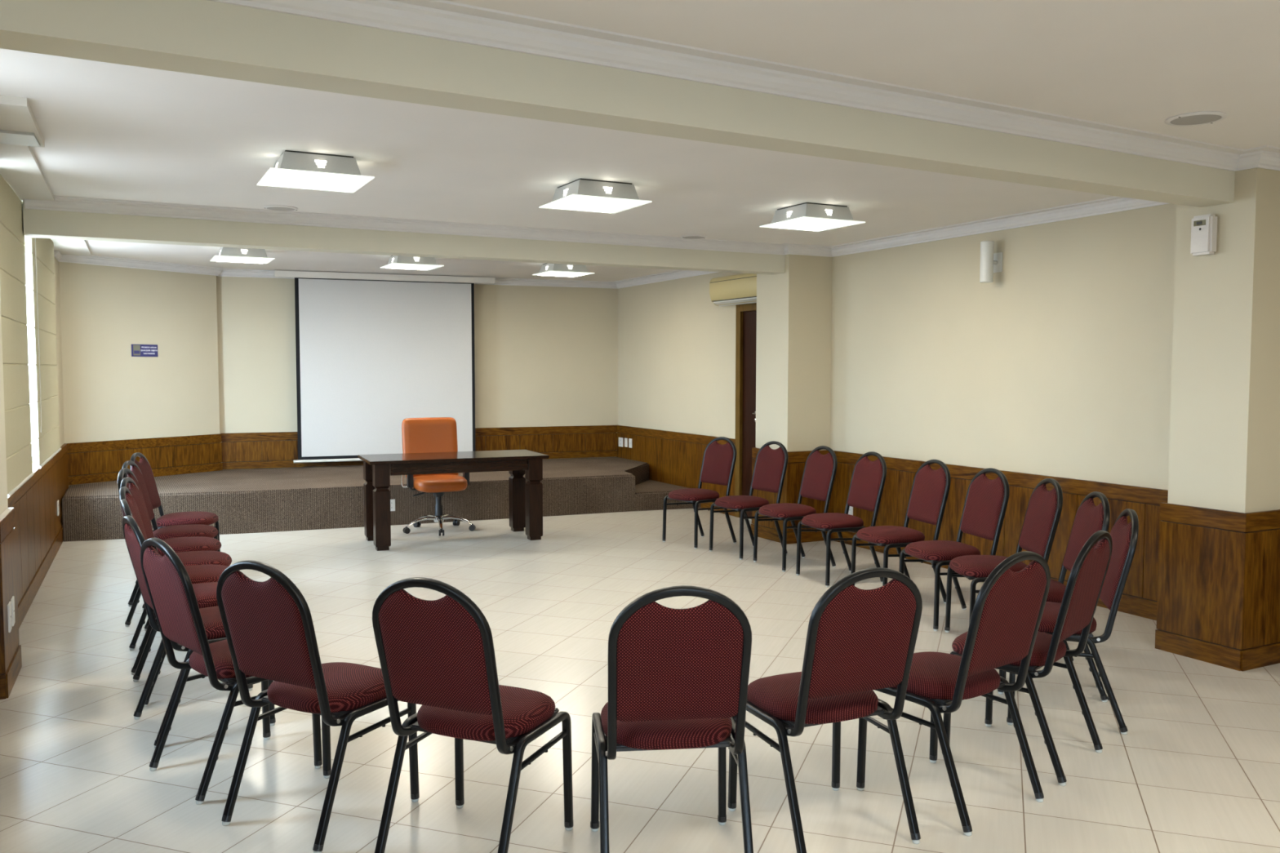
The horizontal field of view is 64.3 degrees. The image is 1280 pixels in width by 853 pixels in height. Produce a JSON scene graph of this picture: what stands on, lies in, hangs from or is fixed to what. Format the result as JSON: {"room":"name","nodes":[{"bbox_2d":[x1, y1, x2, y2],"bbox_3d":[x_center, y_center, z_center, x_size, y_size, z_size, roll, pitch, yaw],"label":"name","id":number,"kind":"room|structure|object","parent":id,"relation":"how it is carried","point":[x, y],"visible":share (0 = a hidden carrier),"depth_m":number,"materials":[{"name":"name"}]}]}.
{"room":"conference room","nodes":[
{"label":"conference room","id":0,"kind":"room"},
{"bbox_2d":[24,235,64,471],"bbox_3d":[-2.430,-0.025,3.028,0.215,2.800,15.608,-2,4,-26],"label":"wall","id":1,"kind":"structure","parent":0,"point":[28,242],"depth_m":9.09,"materials":[{"name":"beige paint"}]},
{"bbox_2d":[0,293,8,515],"bbox_3d":[-3.219,-0.043,4.891,0.242,2.620,0.560,-2,4,-27],"label":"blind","id":2,"kind":"structure","parent":1,"relation":"attached to","point":[3,482],"depth_m":5.12,"materials":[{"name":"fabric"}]},
{"bbox_2d":[7,601,12,632],"bbox_3d":[-3.052,0.922,4.933,0.010,0.135,0.090,-2,4,-27],"label":"wall outlet","id":3,"kind":"object","parent":1,"relation":"attached to","point":[9,606],"visible":1,"depth_m":4.90,"materials":[{"name":"white plastic"}]},
{"bbox_2d":[0,508,22,699],"bbox_3d":[-3.192,0.851,4.952,0.241,0.830,0.575,-2,4,-26],"label":"wainscoting","id":4,"kind":"structure","parent":1,"relation":"attached to","point":[12,653],"depth_m":4.91,"materials":[{"name":"brown wood"}]},
{"bbox_2d":[0,507,13,521],"bbox_3d":[-3.200,0.441,4.932,0.248,0.015,0.555,-2,4,-27],"label":"trim ledge","id":5,"kind":"object","parent":4,"relation":"on","point":[7,510],"visible":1,"depth_m":5.03,"materials":[{"name":"white paint"}]},
{"bbox_2d":[10,595,15,626],"bbox_3d":[-3.108,0.915,5.050,0.010,0.135,0.090,-2,4,-27],"label":"wall outlet","id":6,"kind":"object","parent":1,"relation":"attached to","point":[12,600],"visible":0.99,"depth_m":5.02,"materials":[{"name":"white plastic"}]},
{"bbox_2d":[0,173,34,497],"bbox_3d":[-3.656,-0.517,5.952,0.038,1.738,1.272,-2,4,-26],"label":"blind","id":7,"kind":"object","parent":1,"relation":"attached to","point":[12,251],"visible":0.94,"depth_m":5.88,"materials":[{"name":"beige fabric"}]},
{"bbox_2d":[0,129,40,146],"bbox_3d":[-2.824,-1.299,4.584,0.204,0.013,0.260,-2,4,-27],"label":"air vent","id":8,"kind":"object","parent":1,"relation":"attached to","point":[6,137],"visible":1,"depth_m":4.57,"materials":[{"name":"white metal"}]},
{"bbox_2d":[0,94,44,146],"bbox_3d":[-2.862,-1.315,4.304,0.558,0.052,0.840,-2,4,-27],"label":"trim","id":9,"kind":"structure","parent":1,"relation":"attached to","point":[16,114],"depth_m":4.23,"materials":[{"name":"white paint"}]},
{"bbox_2d":[0,143,54,200],"bbox_3d":[-3.487,-1.390,5.521,0.475,0.042,1.860,-2,4,-27],"label":"trim","id":10,"kind":"structure","parent":1,"relation":"attached to","point":[20,167],"depth_m":5.51,"materials":[{"name":"white paint"}]},
{"bbox_2d":[23,244,39,462],"bbox_3d":[-4.391,-0.510,7.087,0.050,1.700,4.452,-2,4,-26],"label":"window","id":11,"kind":"structure","parent":1,"relation":"in","point":[35,453],"depth_m":8.32,"materials":[{"name":"white glass"}]},
{"bbox_2d":[7,443,68,628],"bbox_3d":[-4.449,0.707,7.574,0.030,0.815,5.253,-2,4,-26],"label":"wainscoting","id":12,"kind":"structure","parent":1,"relation":"attached to","point":[39,536],"depth_m":7.23,"materials":[{"name":"brown wood"}]},
{"bbox_2d":[30,237,61,468],"bbox_3d":[-4.521,-0.622,7.758,0.044,1.738,1.782,-2,4,-26],"label":"blind","id":13,"kind":"object","parent":1,"relation":"attached to","point":[42,249],"visible":0.98,"depth_m":7.65,"materials":[{"name":"beige fabric"}]},
{"bbox_2d":[21,200,91,256],"bbox_3d":[-4.771,-1.568,8.149,0.630,0.030,3.600,-2,4,-27],"label":"trim","id":14,"kind":"structure","parent":1,"relation":"attached to","point":[66,246],"depth_m":9.12,"materials":[{"name":"white paint"}]},
{"bbox_2d":[57,500,59,515],"bbox_3d":[-5.008,0.701,8.767,0.010,0.120,0.150,-2,4,-27],"label":"wall outlet","id":15,"kind":"object","parent":1,"relation":"attached to","point":[58,510],"visible":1,"depth_m":8.71,"materials":[{"name":"white plastic"}]},
{"bbox_2d":[58,262,219,487],"bbox_3d":[-5.285,-0.464,10.634,0.160,2.800,1.909,2,4,31],"label":"wall","id":16,"kind":"structure","parent":0,"point":[109,393],"depth_m":10.57,"materials":[{"name":"beige paint"}]},
{"bbox_2d":[131,344,158,356],"bbox_3d":[-5.173,-0.793,10.639,0.009,0.128,0.292,2,4,32],"label":"wall sign","id":17,"kind":"object","parent":16,"relation":"attached to","point":[137,350],"visible":1,"depth_m":10.64,"materials":[{"name":"blue plastic"}]},
{"bbox_2d":[133,345,140,355],"bbox_3d":[-5.217,-0.791,10.561,0.001,0.108,0.076,2,4,31],"label":"picture","id":18,"kind":"object","parent":17,"relation":"attached to","point":[136,348],"depth_m":10.56},
{"bbox_2d":[66,433,222,484],"bbox_3d":[-5.160,0.329,10.705,0.030,0.410,1.742,2,4,32],"label":"trim","id":19,"kind":"structure","parent":16,"relation":"attached to","point":[90,462],"depth_m":10.70,"materials":[{"name":"brown wood"}]},
{"bbox_2d":[85,240,677,281],"bbox_3d":[-2.491,-1.785,10.116,7.400,0.198,5.200,-2,4,-27],"label":"ceiling","id":20,"kind":"structure","parent":0,"point":[199,255],"depth_m":10.75,"materials":[{"name":"white paint"}]},
{"bbox_2d":[210,247,274,263],"bbox_3d":[-3.655,-1.584,9.352,0.500,0.118,0.500,-2,4,-27],"label":"ceiling light","id":21,"kind":"object","parent":20,"relation":"attached to","point":[225,254],"visible":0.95,"depth_m":9.21,"materials":[{"name":"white glass"}]},
{"bbox_2d":[216,257,268,263],"bbox_3d":[-3.655,-1.527,9.355,0.406,0.003,0.406,-2,4,-27],"label":"diffuser","id":22,"kind":"object","parent":21,"relation":"attached to","point":[241,260],"depth_m":9.32,"materials":[{"name":"white"}]},
{"bbox_2d":[274,270,495,462],"bbox_3d":[-2.944,-0.695,11.993,2.526,2.186,0.094,-1,4,-21],"label":"projection screen","id":23,"kind":"object","parent":20,"relation":"hanging from","point":[375,352],"visible":0.88,"depth_m":11.94,"materials":[{"name":"white fabric"}]},
{"bbox_2d":[22,200,785,274],"bbox_3d":[-1.132,-1.497,7.852,6.215,0.412,0.190,-2,4,-27],"label":"beam","id":24,"kind":"structure","parent":20,"relation":"attached to","point":[42,224],"depth_m":7.37,"materials":[{"name":"paint"}]},
{"bbox_2d":[380,255,444,270],"bbox_3d":[-2.238,-1.619,9.987,0.500,0.118,0.500,-2,4,-27],"label":"ceiling light","id":25,"kind":"object","parent":20,"relation":"attached to","point":[394,261],"visible":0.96,"depth_m":9.86,"materials":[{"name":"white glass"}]},
{"bbox_2d":[386,264,437,270],"bbox_3d":[-2.239,-1.562,9.990,0.406,0.003,0.406,-2,4,-27],"label":"diffuser","id":26,"kind":"object","parent":25,"relation":"attached to","point":[392,266],"depth_m":9.98,"materials":[{"name":"white"}]},
{"bbox_2d":[532,262,594,277],"bbox_3d":[-0.811,-1.662,10.751,0.500,0.118,0.500,-2,4,-27],"label":"ceiling light","id":27,"kind":"object","parent":20,"relation":"attached to","point":[546,269],"visible":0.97,"depth_m":10.62,"materials":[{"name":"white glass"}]},
{"bbox_2d":[539,271,588,276],"bbox_3d":[-0.811,-1.605,10.754,0.406,0.003,0.406,-2,4,-27],"label":"diffuser","id":28,"kind":"object","parent":27,"relation":"attached to","point":[548,273],"depth_m":10.71,"materials":[{"name":"white"}]},
{"bbox_2d":[216,276,617,469],"bbox_3d":[-2.640,-0.564,12.415,5.000,2.800,0.200,-1,4,-21],"label":"wall","id":29,"kind":"structure","parent":0,"point":[544,356],"depth_m":12.65,"materials":[{"name":"beige paint"}]},
{"bbox_2d":[53,250,718,288],"bbox_3d":[-2.231,-1.647,10.093,6.303,0.082,4.705,-2,4,-27],"label":"crown molding","id":30,"kind":"structure","parent":29,"relation":"attached to","point":[93,260],"depth_m":11.47,"materials":[{"name":"white paint"}]},
{"bbox_2d":[221,425,617,469],"bbox_3d":[-2.520,0.234,12.385,4.763,0.410,0.030,-1,4,-21],"label":"wainscoting","id":31,"kind":"structure","parent":29,"relation":"attached to","point":[240,451],"depth_m":12.66,"materials":[{"name":"brown wood"}]},
{"bbox_2d":[0,48,1116,246],"bbox_3d":[-0.275,-1.525,5.867,7.400,0.228,4.200,-2,4,-27],"label":"ceiling","id":32,"kind":"structure","parent":0,"point":[109,131],"depth_m":5.48,"materials":[{"name":"white paint"}]},
{"bbox_2d":[263,204,297,211],"bbox_3d":[-2.408,-1.461,6.830,0.223,0.013,0.223,-2,4,-27],"label":"ceiling speaker","id":33,"kind":"object","parent":32,"relation":"attached to","point":[272,207],"visible":1,"depth_m":6.79,"materials":[{"name":"white paint"}]},
{"bbox_2d":[266,207,294,210],"bbox_3d":[-2.408,-1.459,6.830,0.179,0.010,0.179,-2,4,-27],"label":"grille","id":34,"kind":"object","parent":33,"relation":"attached to","point":[268,208],"depth_m":6.81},
{"bbox_2d":[257,150,374,192],"bbox_3d":[-1.678,-1.317,5.248,0.500,0.118,0.500,-2,4,-27],"label":"ceiling light","id":35,"kind":"object","parent":32,"relation":"attached to","point":[292,169],"visible":1,"depth_m":5.12,"materials":[{"name":"white"}]},
{"bbox_2d":[267,171,363,191],"bbox_3d":[-1.678,-1.260,5.252,0.406,0.003,0.406,-2,4,-27],"label":"diffuser","id":36,"kind":"object","parent":35,"relation":"attached to","point":[282,179],"depth_m":5.21,"materials":[{"name":"white glass"}]},
{"bbox_2d":[315,160,326,168],"bbox_3d":[-1.592,-1.310,5.083,0.056,0.037,0.009,-2,4,-27],"label":"bulb","id":37,"kind":"object","parent":35,"relation":"attached to","point":[318,163],"depth_m":5.08,"materials":[{"name":"white glass"}]},
{"bbox_2d":[538,178,652,213],"bbox_3d":[-0.268,-1.359,5.993,0.500,0.118,0.500,-2,4,-27],"label":"ceiling light","id":38,"kind":"object","parent":32,"relation":"attached to","point":[580,194],"visible":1,"depth_m":5.87,"materials":[{"name":"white glass"}]},
{"bbox_2d":[549,197,640,213],"bbox_3d":[-0.268,-1.302,5.996,0.406,0.003,0.406,-2,4,-27],"label":"diffuser","id":39,"kind":"object","parent":38,"relation":"attached to","point":[588,204],"depth_m":5.95,"materials":[{"name":"white plastic"}]},
{"bbox_2d":[603,186,612,193],"bbox_3d":[-0.182,-1.352,5.828,0.056,0.037,0.009,-2,4,-27],"label":"bulb","id":40,"kind":"object","parent":38,"relation":"attached to","point":[606,189],"depth_m":5.83,"materials":[{"name":"white glass"}]},
{"bbox_2d":[680,235,706,239],"bbox_3d":[0.439,-1.544,8.310,0.223,0.013,0.223,-2,4,-27],"label":"ceiling speaker","id":41,"kind":"object","parent":32,"relation":"attached to","point":[686,237],"visible":1,"depth_m":8.27,"materials":[{"name":"white paint"}]},
{"bbox_2d":[683,235,704,239],"bbox_3d":[0.439,-1.542,8.310,0.179,0.010,0.179,-2,4,-27],"label":"grille","id":42,"kind":"object","parent":41,"relation":"attached to","point":[684,237],"depth_m":8.28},
{"bbox_2d":[759,202,865,231],"bbox_3d":[1.150,-1.405,6.819,0.500,0.118,0.500,-2,4,-27],"label":"ceiling light","id":43,"kind":"object","parent":32,"relation":"attached to","point":[806,216],"visible":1,"depth_m":6.70,"materials":[{"name":"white glass"}]},
{"bbox_2d":[770,218,855,231],"bbox_3d":[1.150,-1.348,6.823,0.406,0.003,0.406,-2,4,-27],"label":"diffuser","id":44,"kind":"object","parent":43,"relation":"attached to","point":[811,224],"depth_m":6.79,"materials":[{"name":"white"}]},
{"bbox_2d":[825,209,832,215],"bbox_3d":[1.236,-1.398,6.654,0.056,0.037,0.009,-2,4,-27],"label":"bulb","id":45,"kind":"object","parent":43,"relation":"attached to","point":[828,212],"depth_m":6.65,"materials":[{"name":"white glass"}]},
{"bbox_2d":[0,507,1279,852],"bbox_3d":[0.098,1.327,4.983,7.900,0.120,17.200,-2,4,-27],"label":"floor","id":46,"kind":"structure","parent":0,"point":[1196,767],"depth_m":4.20,"materials":[{"name":"beige tile"}]},
{"bbox_2d":[117,467,221,626],"bbox_3d":[-2.915,0.719,6.349,0.557,0.933,0.466,-1,3,-13],"label":"banquet chair","id":47,"kind":"object","parent":46,"relation":"on","point":[178,544],"visible":0.27,"depth_m":6.25,"materials":[{"name":"red fabric"}]},
{"bbox_2d":[121,460,217,606],"bbox_3d":[-3.149,0.690,6.860,0.557,0.933,0.466,-1,3,-12],"label":"banquet chair","id":48,"kind":"object","parent":46,"relation":"on","point":[195,530],"visible":0.43,"depth_m":6.81,"materials":[{"name":"red fabric"}]},
{"bbox_2d":[119,486,228,675],"bbox_3d":[-2.438,0.773,5.411,0.557,0.933,0.466,-1,4,-21],"label":"banquet chair","id":49,"kind":"object","parent":46,"relation":"on","point":[197,574],"visible":0.27,"depth_m":5.31,"materials":[{"name":"red fabric"}]},
{"bbox_2d":[129,452,219,582],"bbox_3d":[-3.411,0.653,7.498,0.557,0.933,0.466,-1,3,-10],"label":"banquet chair","id":50,"kind":"object","parent":46,"relation":"on","point":[208,518],"visible":0.55,"depth_m":7.43,"materials":[{"name":"red fabric"}]},
{"bbox_2d":[120,476,231,650],"bbox_3d":[-2.645,0.748,5.846,0.557,0.933,0.466,-1,3,-16],"label":"banquet chair","id":51,"kind":"object","parent":46,"relation":"on","point":[191,557],"visible":0.4,"depth_m":5.78,"materials":[{"name":"red fabric"}]},
{"bbox_2d":[120,498,253,706],"bbox_3d":[-2.197,0.800,4.942,0.557,0.933,0.466,-2,4,-31],"label":"banquet chair","id":52,"kind":"object","parent":46,"relation":"on","point":[205,593],"visible":0.23,"depth_m":4.87,"materials":[{"name":"red fabric"}]},
{"bbox_2d":[122,515,275,748],"bbox_3d":[-1.920,0.830,4.431,0.557,0.933,0.466,-2,4,-36],"label":"banquet chair","id":53,"kind":"object","parent":46,"relation":"on","point":[134,537],"visible":0.43,"depth_m":4.34,"materials":[{"name":"red fabric"}]},
{"bbox_2d":[140,537,322,804],"bbox_3d":[-1.571,0.860,3.909,0.466,0.933,0.557,3,5,44],"label":"banquet chair","id":54,"kind":"object","parent":46,"relation":"on","point":[168,583],"visible":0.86,"depth_m":3.74,"materials":[{"name":"red fabric"}]},
{"bbox_2d":[216,560,419,852],"bbox_3d":[-1.112,0.883,3.520,0.466,0.933,0.557,2,4,29],"label":"banquet chair","id":55,"kind":"object","parent":46,"relation":"on","point":[268,627],"visible":0.95,"depth_m":3.35,"materials":[{"name":"red fabric"}]},
{"bbox_2d":[62,457,700,542],"bbox_3d":[-2.668,0.711,11.149,6.311,0.400,2.242,-1,4,-22],"label":"stage","id":56,"kind":"object","parent":46,"relation":"on","point":[250,500],"visible":0.81,"depth_m":10.13,"materials":[{"name":"brown carpet"}]},
{"bbox_2d":[390,499,395,511],"bbox_3d":[-2.453,0.775,10.023,0.085,0.115,0.010,-1,4,-23],"label":"wall outlet","id":57,"kind":"object","parent":56,"relation":"attached to","point":[392,501],"visible":0.54,"depth_m":10.03,"materials":[{"name":"white plastic"}]},
{"bbox_2d":[401,417,475,536],"bbox_3d":[-1.941,0.460,9.713,0.676,1.064,0.746,-2,4,-25],"label":"office chair","id":58,"kind":"object","parent":46,"relation":"on","point":[428,434],"visible":0.79,"depth_m":9.84,"materials":[{"name":"orange leather"}]},
{"bbox_2d":[357,449,549,551],"bbox_3d":[-1.683,0.640,9.197,1.574,0.766,0.728,-1,4,-23],"label":"desk","id":59,"kind":"object","parent":46,"relation":"on","point":[526,499],"visible":1,"depth_m":9.09,"materials":[{"name":"brown wood"}]},
{"bbox_2d":[372,577,573,852],"bbox_3d":[-0.533,0.897,3.268,0.466,0.933,0.557,1,4,24],"label":"banquet chair","id":60,"kind":"object","parent":46,"relation":"on","point":[438,655],"visible":1,"depth_m":3.09,"materials":[{"name":"red fabric"}]},
{"bbox_2d":[590,585,753,852],"bbox_3d":[0.091,0.903,3.180,0.466,0.933,0.557,0,3,-6],"label":"banquet chair","id":61,"kind":"object","parent":46,"relation":"on","point":[678,678],"visible":1,"depth_m":2.97,"materials":[{"name":"red fabric"}]},
{"bbox_2d":[662,436,736,549],"bbox_3d":[0.538,0.567,9.042,0.557,0.933,0.466,-2,4,-38],"label":"banquet chair","id":62,"kind":"object","parent":46,"relation":"on","point":[718,461],"visible":0.91,"depth_m":9.05,"materials":[{"name":"red fabric"}]},
{"bbox_2d":[709,440,788,559],"bbox_3d":[0.917,0.596,8.535,0.557,0.933,0.466,-2,4,-30],"label":"banquet chair","id":63,"kind":"object","parent":46,"relation":"on","point":[771,464],"visible":0.84,"depth_m":8.52,"materials":[{"name":"red fabric"}]},
{"bbox_2d":[753,445,837,572],"bbox_3d":[1.229,0.625,8.034,0.557,0.933,0.466,-1,4,-24],"label":"banquet chair","id":64,"kind":"object","parent":46,"relation":"on","point":[820,469],"visible":0.86,"depth_m":7.99,"materials":[{"name":"red fabric"}]},
{"bbox_2d":[727,567,922,852],"bbox_3d":[0.618,0.890,3.418,0.466,0.933,0.557,-1,4,-24],"label":"banquet chair","id":65,"kind":"object","parent":46,"relation":"on","point":[859,642],"visible":0.97,"depth_m":3.23,"materials":[{"name":"red fabric"}]},
{"bbox_2d":[795,451,886,587],"bbox_3d":[1.482,0.657,7.484,0.557,0.933,0.466,-1,3,-20],"label":"banquet chair","id":66,"kind":"object","parent":46,"relation":"on","point":[868,480],"visible":0.91,"depth_m":7.42,"materials":[{"name":"red fabric"}]},
{"bbox_2d":[850,459,951,603],"bbox_3d":[1.755,0.693,6.856,0.557,0.933,0.466,-1,3,-16],"label":"banquet chair","id":67,"kind":"object","parent":46,"relation":"on","point":[930,490],"visible":0.87,"depth_m":6.79,"materials":[{"name":"red fabric"}]},
{"bbox_2d":[856,551,1050,835],"bbox_3d":[1.130,0.876,3.667,0.466,0.933,0.557,-2,4,-38],"label":"banquet chair","id":68,"kind":"object","parent":46,"relation":"on","point":[1009,606],"visible":0.92,"depth_m":3.51,"materials":[{"name":"red fabric"}]},
{"bbox_2d":[898,467,1009,631],"bbox_3d":[1.928,0.727,6.266,0.557,0.933,0.466,-1,3,-14],"label":"banquet chair","id":69,"kind":"object","parent":46,"relation":"on","point":[986,500],"visible":0.84,"depth_m":6.20,"materials":[{"name":"red fabric"}]},
{"bbox_2d":[944,478,1062,632],"bbox_3d":[2.046,0.757,5.749,0.557,0.933,0.466,0,3,0],"label":"banquet chair","id":70,"kind":"object","parent":46,"relation":"on","point":[1044,508],"visible":0.68,"depth_m":5.66,"materials":[{"name":"red fabric"}]},
{"bbox_2d":[942,530,1112,786],"bbox_3d":[1.551,0.853,4.074,0.557,0.933,0.466,3,4,41],"label":"banquet chair","id":71,"kind":"object","parent":46,"relation":"on","point":[1087,575],"visible":0.82,"depth_m":3.90,"materials":[{"name":"red fabric"}]},
{"bbox_2d":[1004,491,1110,687],"bbox_3d":[2.034,0.791,5.149,0.557,0.933,0.466,0,3,5],"label":"banquet chair","id":72,"kind":"object","parent":46,"relation":"on","point":[1090,518],"visible":0.35,"depth_m":5.10,"materials":[{"name":"red fabric"}]},
{"bbox_2d":[997,508,1138,734],"bbox_3d":[1.900,0.825,4.564,0.557,0.933,0.466,1,3,14],"label":"banquet chair","id":73,"kind":"object","parent":46,"relation":"on","point":[1124,535],"visible":0.62,"depth_m":4.36,"materials":[{"name":"red fabric"}]},
{"bbox_2d":[755,254,832,451],"bbox_3d":[1.413,-0.383,9.308,0.509,2.800,0.500,-2,4,-27],"label":"pillar","id":74,"kind":"structure","parent":0,"point":[794,305],"depth_m":9.09,"materials":[{"name":"beige paint"}]},
{"bbox_2d":[444,0,1279,149],"bbox_3d":[2.449,-1.230,0.641,7.400,0.215,7.400,-2,4,-27],"label":"ceiling","id":75,"kind":"structure","parent":0,"point":[1137,64],"depth_m":3.42,"materials":[{"name":"white paint"}]},
{"bbox_2d":[0,0,1235,207],"bbox_3d":[0.581,-1.276,3.908,6.913,0.400,0.180,-2,4,-30],"label":"beam","id":76,"kind":"structure","parent":75,"relation":"attached to","point":[206,37],"depth_m":3.31,"materials":[{"name":"paint"}]},
{"bbox_2d":[1164,111,1227,126],"bbox_3d":[2.411,-1.332,4.419,0.242,0.013,0.242,-2,4,-27],"label":"ceiling speaker","id":77,"kind":"object","parent":75,"relation":"attached to","point":[1194,118],"visible":1,"depth_m":4.39,"materials":[{"name":"white paint"}]},
{"bbox_2d":[1170,114,1221,124],"bbox_3d":[2.411,-1.331,4.419,0.195,0.010,0.195,-2,4,-27],"label":"grille","id":78,"kind":"object","parent":77,"relation":"attached to","point":[1183,119],"depth_m":4.40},
{"bbox_2d":[617,203,1177,489],"bbox_3d":[3.306,-0.205,6.227,0.200,2.800,16.003,-2,4,-26],"label":"wall","id":79,"kind":"structure","parent":0,"point":[1060,365],"depth_m":7.55,"materials":[{"name":"beige paint"}]},
{"bbox_2d":[24,195,1169,257],"bbox_3d":[-0.172,-1.384,6.045,6.223,0.082,4.008,-2,4,-27],"label":"crown molding","id":80,"kind":"structure","parent":79,"relation":"attached to","point":[64,203],"depth_m":7.36,"materials":[{"name":"white paint"}]},
{"bbox_2d":[618,437,622,447],"bbox_3d":[-0.247,0.201,13.129,0.010,0.118,0.125,-2,4,-26],"label":"wall outlet","id":81,"kind":"object","parent":79,"relation":"attached to","point":[620,439],"visible":1,"depth_m":13.12,"materials":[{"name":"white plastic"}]},
{"bbox_2d":[624,437,627,447],"bbox_3d":[-0.178,0.204,12.990,0.009,0.113,0.075,-2,4,-26],"label":"wall outlet","id":82,"kind":"object","parent":79,"relation":"attached to","point":[625,439],"visible":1,"depth_m":12.98,"materials":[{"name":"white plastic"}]},
{"bbox_2d":[628,438,631,448],"bbox_3d":[-0.121,0.211,12.873,0.010,0.115,0.080,-2,4,-26],"label":"wall outlet","id":83,"kind":"object","parent":79,"relation":"attached to","point":[629,439],"visible":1,"depth_m":12.87,"materials":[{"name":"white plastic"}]},
{"bbox_2d":[616,425,735,515],"bbox_3d":[0.355,0.461,11.956,0.030,0.810,2.941,-2,4,-26],"label":"wainscoting","id":84,"kind":"structure","parent":79,"relation":"attached to","point":[674,458],"depth_m":11.90,"materials":[{"name":"brown wood"}]},
{"bbox_2d":[709,273,756,306],"bbox_3d":[1.034,-1.389,10.283,0.206,0.304,0.940,-2,4,-27],"label":"air conditioner","id":85,"kind":"object","parent":79,"relation":"attached to","point":[737,289],"visible":0.65,"depth_m":10.27,"materials":[{"name":"plastic"}]},
{"bbox_2d":[207,0,1279,171],"bbox_3d":[2.339,-1.091,0.755,6.503,0.082,7.289,-2,4,-27],"label":"crown molding","id":86,"kind":"structure","parent":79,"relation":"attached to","point":[442,20],"depth_m":3.60,"materials":[{"name":"white paint"}]},
{"bbox_2d":[734,302,756,517],"bbox_3d":[1.289,-0.136,10.164,0.159,2.210,1.025,-2,4,-27],"label":"door","id":87,"kind":"structure","parent":79,"relation":"in","point":[745,313],"depth_m":10.47,"materials":[{"name":"brown wood"}]},
{"bbox_2d":[751,447,831,544],"bbox_3d":[1.383,0.611,9.318,0.504,0.815,0.559,-2,4,-27],"label":"wainscoting","id":88,"kind":"structure","parent":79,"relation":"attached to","point":[797,460],"depth_m":9.06,"materials":[{"name":"brown wood"}]},
{"bbox_2d":[848,506,853,515],"bbox_3d":[1.841,0.732,8.947,0.010,0.092,0.090,-2,4,-26],"label":"wall outlet","id":89,"kind":"object","parent":79,"relation":"attached to","point":[851,508],"visible":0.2,"depth_m":8.92,"materials":[{"name":"white plastic"}]},
{"bbox_2d":[979,240,1002,283],"bbox_3d":[2.525,-1.186,7.351,0.151,0.294,0.100,-2,4,-27],"label":"wall light","id":90,"kind":"object","parent":79,"relation":"attached to","point":[991,262],"visible":1,"depth_m":7.31,"materials":[{"name":"white plastic"}]},
{"bbox_2d":[831,450,1168,620],"bbox_3d":[2.551,0.716,7.542,0.030,0.810,3.691,-2,4,-26],"label":"wainscoting","id":91,"kind":"structure","parent":79,"relation":"attached to","point":[1139,597],"depth_m":7.23,"materials":[{"name":"brown wood"}]},
{"bbox_2d":[1155,502,1279,671],"bbox_3d":[3.223,0.830,5.541,0.575,0.812,0.489,-2,4,-27],"label":"wainscoting","id":92,"kind":"structure","parent":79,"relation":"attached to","point":[1202,550],"depth_m":5.33,"materials":[{"name":"brown wood"}]},
{"bbox_2d":[1167,167,1279,513],"bbox_3d":[3.260,-0.163,5.507,0.589,2.800,0.430,-2,4,-27],"label":"pillar","id":93,"kind":"structure","parent":0,"point":[1224,448],"depth_m":5.28,"materials":[{"name":"beige paint"}]},
{"bbox_2d":[1190,213,1217,256],"bbox_3d":[2.955,-1.003,5.339,0.068,0.205,0.116,-2,4,-27],"label":"air freshener","id":94,"kind":"object","parent":93,"relation":"attached to","point":[1204,227],"visible":1,"depth_m":5.31,"materials":[{"name":"white plastic"}]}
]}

